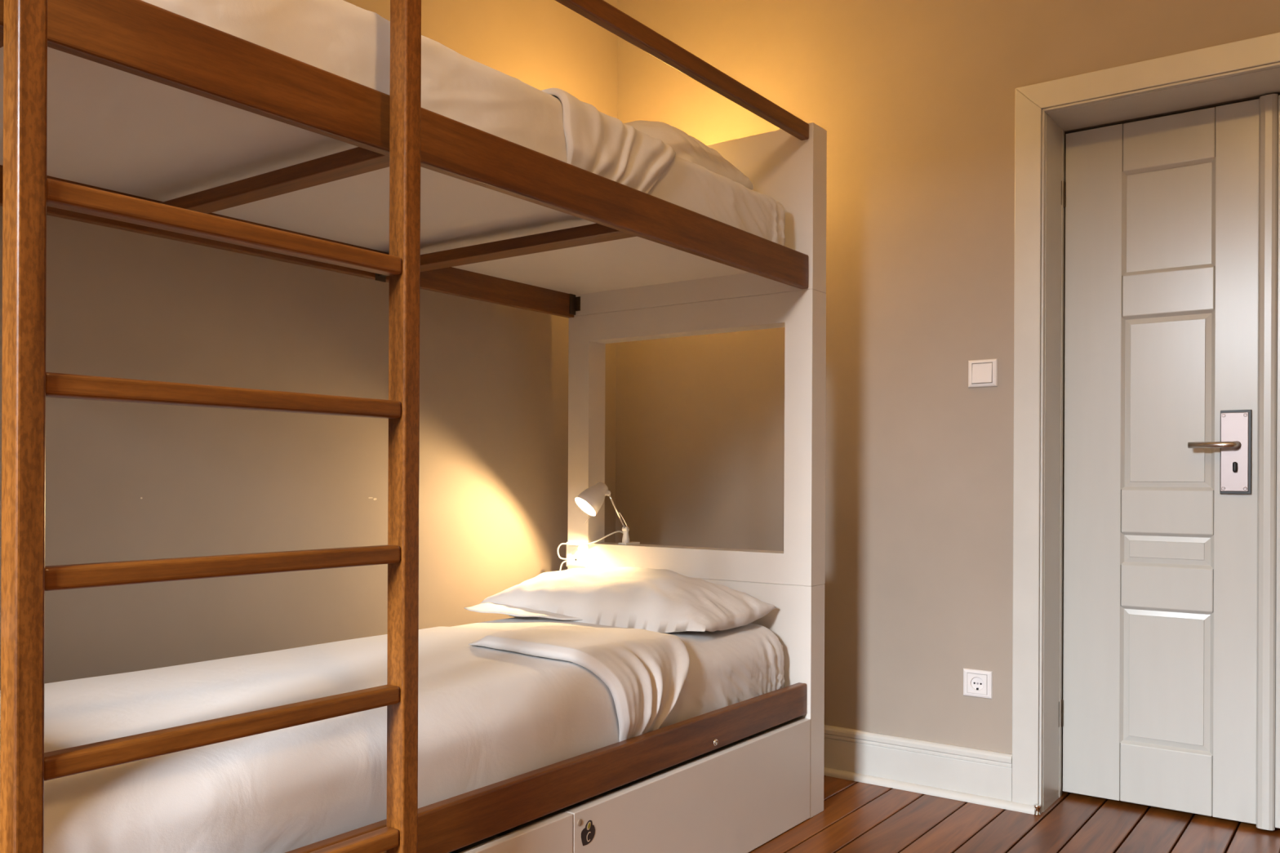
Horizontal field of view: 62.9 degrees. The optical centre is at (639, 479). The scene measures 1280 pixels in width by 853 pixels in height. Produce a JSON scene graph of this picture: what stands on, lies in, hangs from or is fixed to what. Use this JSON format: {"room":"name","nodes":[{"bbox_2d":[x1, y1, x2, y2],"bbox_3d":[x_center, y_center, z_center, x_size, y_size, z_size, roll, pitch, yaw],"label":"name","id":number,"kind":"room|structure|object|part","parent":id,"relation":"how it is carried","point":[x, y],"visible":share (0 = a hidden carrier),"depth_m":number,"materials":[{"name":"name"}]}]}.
{"room":"dormitory","nodes":[
{"label":"dormitory","id":0,"kind":"room"},
{"bbox_2d":[0,0,617,690],"bbox_3d":[-1.568,-0.519,2.031,0.241,3.100,5.180,0,0,36],"label":"wall","id":1,"kind":"structure","parent":0,"point":[125,481],"depth_m":2.72,"materials":[{"name":"beige paint"}]},
{"bbox_2d":[615,0,1279,795],"bbox_3d":[1.478,-0.505,2.868,3.700,3.100,0.240,0,0,36],"label":"wall","id":2,"kind":"structure","parent":0,"point":[913,100],"depth_m":3.23,"materials":[{"name":"beige paint"}]},
{"bbox_2d":[823,724,1035,814],"bbox_3d":[0.515,0.864,3.395,1.492,0.152,0.035,0,0,36],"label":"baseboard","id":3,"kind":"structure","parent":2,"relation":"attached to","point":[984,777],"depth_m":3.15,"materials":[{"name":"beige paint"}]},
{"bbox_3d":[0.509,0.930,3.388,1.492,0.021,0.017,0,0,36],"label":"shoe moulding","id":4,"kind":"part","parent":3,"relation":"part of","materials":[{"name":"beige paint"}]},
{"bbox_2d":[963,668,992,698],"bbox_3d":[0.988,0.599,3.067,0.085,0.080,0.008,0,0,36],"label":"wall socket","id":5,"kind":"object","parent":2,"relation":"attached to","point":[976,683],"visible":1,"depth_m":3.06,"materials":[{"name":"white plastic"}]},
{"bbox_2d":[968,358,997,387],"bbox_3d":[1.000,-0.309,3.059,0.085,0.080,0.012,0,0,36],"label":"light switch","id":6,"kind":"object","parent":2,"relation":"attached to","point":[981,373],"visible":1,"depth_m":3.06,"materials":[{"name":"white plastic"}]},
{"bbox_2d":[1012,31,1279,813],"bbox_3d":[1.640,-0.085,2.708,1.262,2.061,0.215,0,0,36],"label":"trim","id":7,"kind":"structure","parent":2,"relation":"attached to","point":[1044,111],"depth_m":2.97,"materials":[{"name":"beige paint"}]},
{"bbox_3d":[1.102,-0.087,2.980,0.073,2.060,0.020,0,0,36],"label":"casing","id":8,"kind":"part","parent":7,"relation":"part of","materials":[{"name":"beige paint"}]},
{"bbox_3d":[1.587,-1.079,2.630,1.260,0.073,0.020,0,0,36],"label":"casing","id":9,"kind":"part","parent":7,"relation":"part of","materials":[{"name":"beige paint"}]},
{"bbox_2d":[1058,93,1278,831],"bbox_3d":[1.471,-0.046,2.952,0.552,1.966,0.100,0,0,36],"label":"door","id":10,"kind":"structure","parent":2,"relation":"in","point":[1168,701],"depth_m":2.95,"materials":[{"name":"beige paint"}]},
{"bbox_3d":[1.493,0.846,2.970,0.236,0.169,0.040,0,0,36],"label":"rail","id":11,"kind":"part","parent":10,"relation":"part of","materials":[{"name":"beige paint"}]},
{"bbox_3d":[1.486,0.565,2.960,0.238,0.396,0.013,0,0,36],"label":"panel moulding","id":12,"kind":"part","parent":10,"relation":"part of","materials":[{"name":"beige paint"}]},
{"bbox_3d":[1.492,0.565,2.968,0.244,0.402,0.026,0,0,36],"label":"panel","id":13,"kind":"part","parent":10,"relation":"part of","materials":[{"name":"beige paint"}]},
{"bbox_3d":[1.495,0.307,2.970,0.236,0.121,0.040,0,0,36],"label":"rail","id":14,"kind":"part","parent":10,"relation":"part of","materials":[{"name":"beige paint"}]},
{"bbox_3d":[1.496,0.092,2.970,0.236,0.125,0.040,0,0,36],"label":"rail","id":15,"kind":"part","parent":10,"relation":"part of","materials":[{"name":"beige paint"}]},
{"bbox_3d":[1.488,0.201,2.960,0.238,0.094,0.013,0,0,36],"label":"panel moulding","id":16,"kind":"part","parent":10,"relation":"part of","materials":[{"name":"beige paint"}]},
{"bbox_3d":[1.494,0.201,2.968,0.244,0.100,0.026,0,0,36],"label":"panel","id":17,"kind":"part","parent":10,"relation":"part of","materials":[{"name":"beige paint"}]},
{"bbox_3d":[1.490,-0.219,2.960,0.238,0.499,0.013,0,0,36],"label":"panel moulding","id":18,"kind":"part","parent":10,"relation":"part of","materials":[{"name":"beige paint"}]},
{"bbox_3d":[1.499,-0.528,2.970,0.236,0.121,0.040,0,0,36],"label":"rail","id":19,"kind":"part","parent":10,"relation":"part of","materials":[{"name":"beige paint"}]},
{"bbox_3d":[1.492,-0.738,2.960,0.238,0.301,0.013,0,0,36],"label":"panel moulding","id":20,"kind":"part","parent":10,"relation":"part of","materials":[{"name":"beige paint"}]},
{"bbox_3d":[1.496,-0.219,2.968,0.244,0.505,0.026,0,0,36],"label":"panel","id":21,"kind":"part","parent":10,"relation":"part of","materials":[{"name":"beige paint"}]},
{"bbox_3d":[1.501,-0.957,2.970,0.236,0.140,0.040,0,0,36],"label":"rail","id":22,"kind":"part","parent":10,"relation":"part of","materials":[{"name":"beige paint"}]},
{"bbox_3d":[1.501,-0.738,2.972,0.244,0.307,0.017,0,0,36],"label":"panel","id":23,"kind":"part","parent":10,"relation":"part of","materials":[{"name":"beige paint"}]},
{"bbox_3d":[1.563,-0.093,2.852,0.120,0.017,0.048,0,0,36],"label":"lever","id":24,"kind":"part","parent":10,"relation":"part of","materials":[{"name":"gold metal"}]},
{"bbox_3d":[1.614,-0.074,2.843,0.066,0.214,0.004,0,0,36],"label":"plate","id":25,"kind":"part","parent":10,"relation":"part of","materials":[{"name":"silver metal"}]},
{"bbox_3d":[1.621,-0.074,2.848,0.074,0.228,0.012,0,0,36],"label":"handle plate","id":26,"kind":"part","parent":10,"relation":"part of","materials":[{"name":"silver metal"}]},
{"bbox_2d":[1275,94,1279,828],"bbox_3d":[1.934,-0.046,2.652,0.550,1.958,0.040,0,0,36],"label":"door","id":27,"kind":"structure","parent":2,"relation":"in","point":[1277,520],"depth_m":2.79,"materials":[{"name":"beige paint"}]},
{"bbox_2d":[748,775,1279,852],"bbox_3d":[0.047,0.988,0.912,4.180,0.100,5.280,0,0,36],"label":"floor","id":28,"kind":"structure","parent":0,"point":[856,817],"depth_m":2.83,"materials":[{"name":"brown wood"}]},
{"bbox_2d":[0,0,826,852],"bbox_3d":[-0.483,-0.214,2.262,0.958,2.300,2.332,0,0,36],"label":"bunk bed","id":29,"kind":"object","parent":28,"relation":"on","point":[135,116],"visible":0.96,"depth_m":1.94,"materials":[{"name":"brown wood"}]},
{"bbox_3d":[-0.698,-0.215,1.187,0.040,2.300,0.032,0,0,36],"label":"ladder post","id":30,"kind":"part","parent":29,"relation":"part of","materials":[{"name":"brown wood"}]},
{"bbox_3d":[-0.858,-0.569,2.534,0.025,0.082,2.159,0,0,36],"label":"rail","id":31,"kind":"part","parent":29,"relation":"part of","materials":[{"name":"brown wood"}]},
{"bbox_3d":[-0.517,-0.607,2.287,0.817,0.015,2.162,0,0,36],"label":"mattress","id":32,"kind":"part","parent":29,"relation":"part of","materials":[{"name":"white fabric"}]},
{"bbox_3d":[-0.369,-0.214,1.639,0.040,2.300,0.032,0,0,36],"label":"ladder post","id":33,"kind":"part","parent":29,"relation":"part of","materials":[{"name":"brown wood"}]},
{"bbox_3d":[-0.177,-0.578,2.040,0.024,0.094,2.162,0,0,36],"label":"rail","id":34,"kind":"part","parent":29,"relation":"part of","materials":[{"name":"brown wood"}]},
{"bbox_3d":[-0.443,0.797,1.664,0.025,0.274,1.019,0,0,36],"label":"drawer","id":35,"kind":"part","parent":29,"relation":"part of","materials":[{"name":"white wood"}]},
{"bbox_3d":[-0.183,0.607,2.041,0.028,0.086,2.162,0,0,36],"label":"rail","id":36,"kind":"part","parent":29,"relation":"part of","materials":[{"name":"brown wood"}]},
{"bbox_2d":[566,540,588,568],"bbox_3d":[-0.208,0.242,3.383,0.091,0.086,0.022,0,0,36],"label":"socket","id":37,"kind":"object","parent":29,"relation":"attached to","point":[577,553],"visible":1,"depth_m":3.38,"materials":[{"name":"white plastic"}]},
{"bbox_2d":[556,542,568,559],"bbox_3d":[-0.253,0.236,3.417,0.041,0.055,0.007,0,0,27],"label":"power cable","id":38,"kind":"object","parent":37,"relation":"attached to","point":[566,544],"visible":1,"depth_m":3.42,"materials":[{"name":"white plastic"}]},
{"bbox_2d":[559,560,567,570],"bbox_3d":[-0.250,0.450,3.416,0.035,0.374,0.011,0,0,36],"label":"power cable","id":39,"kind":"object","parent":37,"relation":"hanging from","point":[562,562],"visible":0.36,"depth_m":3.42,"materials":[{"name":"white plastic"}]},
{"bbox_3d":[-0.201,-0.568,3.392,0.020,0.046,0.004,0,0,36],"label":"hook plate","id":40,"kind":"part","parent":29,"relation":"part of","materials":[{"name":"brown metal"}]},
{"bbox_2d":[585,530,623,545],"bbox_3d":[-0.105,0.189,3.353,0.141,0.047,0.031,0,0,-3],"label":"cable","id":41,"kind":"object","parent":29,"relation":"on","point":[599,540],"visible":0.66,"depth_m":3.34,"materials":[{"name":"white plastic"}]},
{"bbox_2d":[574,481,639,545],"bbox_3d":[-0.103,0.133,3.306,0.230,0.249,0.083,0,0,-38],"label":"reading lamp","id":42,"kind":"object","parent":29,"relation":"attached to","point":[590,500],"visible":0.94,"depth_m":3.27,"materials":[{"name":"white metal"}]},
{"bbox_3d":[-0.155,0.062,3.269,0.085,0.107,0.106,0,0,36],"label":"lamp shade","id":43,"kind":"part","parent":42,"relation":"part of","materials":[{"name":"white metal"}]},
{"bbox_3d":[-0.072,0.102,3.298,0.080,0.119,0.007,0,0,-44],"label":"arm","id":44,"kind":"part","parent":42,"relation":"part of","materials":[{"name":"silver metal"}]},
{"bbox_3d":[-0.051,0.131,3.307,0.037,0.053,0.009,0,0,-29],"label":"tension rod","id":45,"kind":"part","parent":42,"relation":"part of","materials":[{"name":"silver metal"}]},
{"bbox_3d":[-0.045,0.182,3.325,0.025,0.043,0.025,0,0,36],"label":"post","id":46,"kind":"part","parent":42,"relation":"part of","materials":[{"name":"white metal"}]},
{"bbox_2d":[452,617,784,728],"bbox_3d":[-0.517,0.499,2.309,0.801,0.213,2.084,0,0,36],"label":"mattress","id":47,"kind":"object","parent":29,"relation":"on","point":[729,667],"visible":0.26,"depth_m":2.71,"materials":[{"name":"white fabric"}]},
{"bbox_2d":[0,625,689,852],"bbox_3d":[-0.643,0.475,2.120,0.849,0.240,1.659,0,0,36],"label":"blanket","id":48,"kind":"object","parent":47,"relation":"on","point":[495,705],"visible":0.83,"depth_m":1.86,"materials":[{"name":"white fabric"}]},
{"bbox_2d":[464,566,776,633],"bbox_3d":[-0.081,0.330,2.992,0.827,0.147,0.490,0,0,36],"label":"pillow","id":49,"kind":"object","parent":47,"relation":"on","point":[662,601],"visible":0.98,"depth_m":2.87,"materials":[{"name":"white fabric"}]},
{"bbox_3d":[-0.176,-0.968,2.041,0.026,0.044,2.162,0,0,36],"label":"guard rail","id":50,"kind":"part","parent":29,"relation":"part of","materials":[{"name":"brown wood"}]},
{"bbox_3d":[0.160,0.800,2.492,0.025,0.274,1.022,0,0,36],"label":"drawer","id":51,"kind":"part","parent":29,"relation":"part of","materials":[{"name":"white wood"}]},
{"bbox_3d":[0.146,-0.116,3.193,0.879,0.822,0.085,0,0,36],"label":"headboard","id":52,"kind":"part","parent":29,"relation":"part of","materials":[{"name":"white wood"}]},
{"bbox_3d":[0.149,-0.759,3.193,0.879,0.462,0.085,0,0,36],"label":"panel","id":53,"kind":"part","parent":29,"relation":"part of","materials":[{"name":"white wood"}]},
{"bbox_2d":[648,155,785,245],"bbox_3d":[-0.513,-0.694,2.293,0.813,0.157,2.055,0,0,36],"label":"mattress","id":54,"kind":"object","parent":29,"relation":"on","point":[685,184],"visible":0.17,"depth_m":2.59,"materials":[{"name":"white fabric"}]},
{"bbox_2d":[142,0,675,193],"bbox_3d":[-0.668,-0.706,2.072,0.837,0.180,1.535,0,0,36],"label":"blanket","id":55,"kind":"object","parent":54,"relation":"on","point":[343,38],"visible":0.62,"depth_m":1.85,"materials":[{"name":"white fabric"}]},
{"bbox_2d":[622,120,753,190],"bbox_3d":[-0.089,-0.886,3.009,0.774,0.243,0.337,0,0,36],"label":"pillow","id":56,"kind":"object","parent":54,"relation":"on","point":[686,147],"visible":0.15,"depth_m":2.79,"materials":[{"name":"white fabric"}]},
{"bbox_3d":[0.142,0.617,3.193,0.879,0.643,0.085,0,0,36],"label":"panel","id":57,"kind":"part","parent":29,"relation":"part of","materials":[{"name":"white wood"}]},
{"bbox_2d":[1033,804,1040,815],"bbox_3d":[1.116,0.929,2.941,0.019,0.028,0.019,0,0,36],"label":"door stop","id":58,"kind":"object","parent":28,"relation":"on","point":[1037,806],"visible":1,"depth_m":2.94,"materials":[{"name":"silver metal"}]}
]}

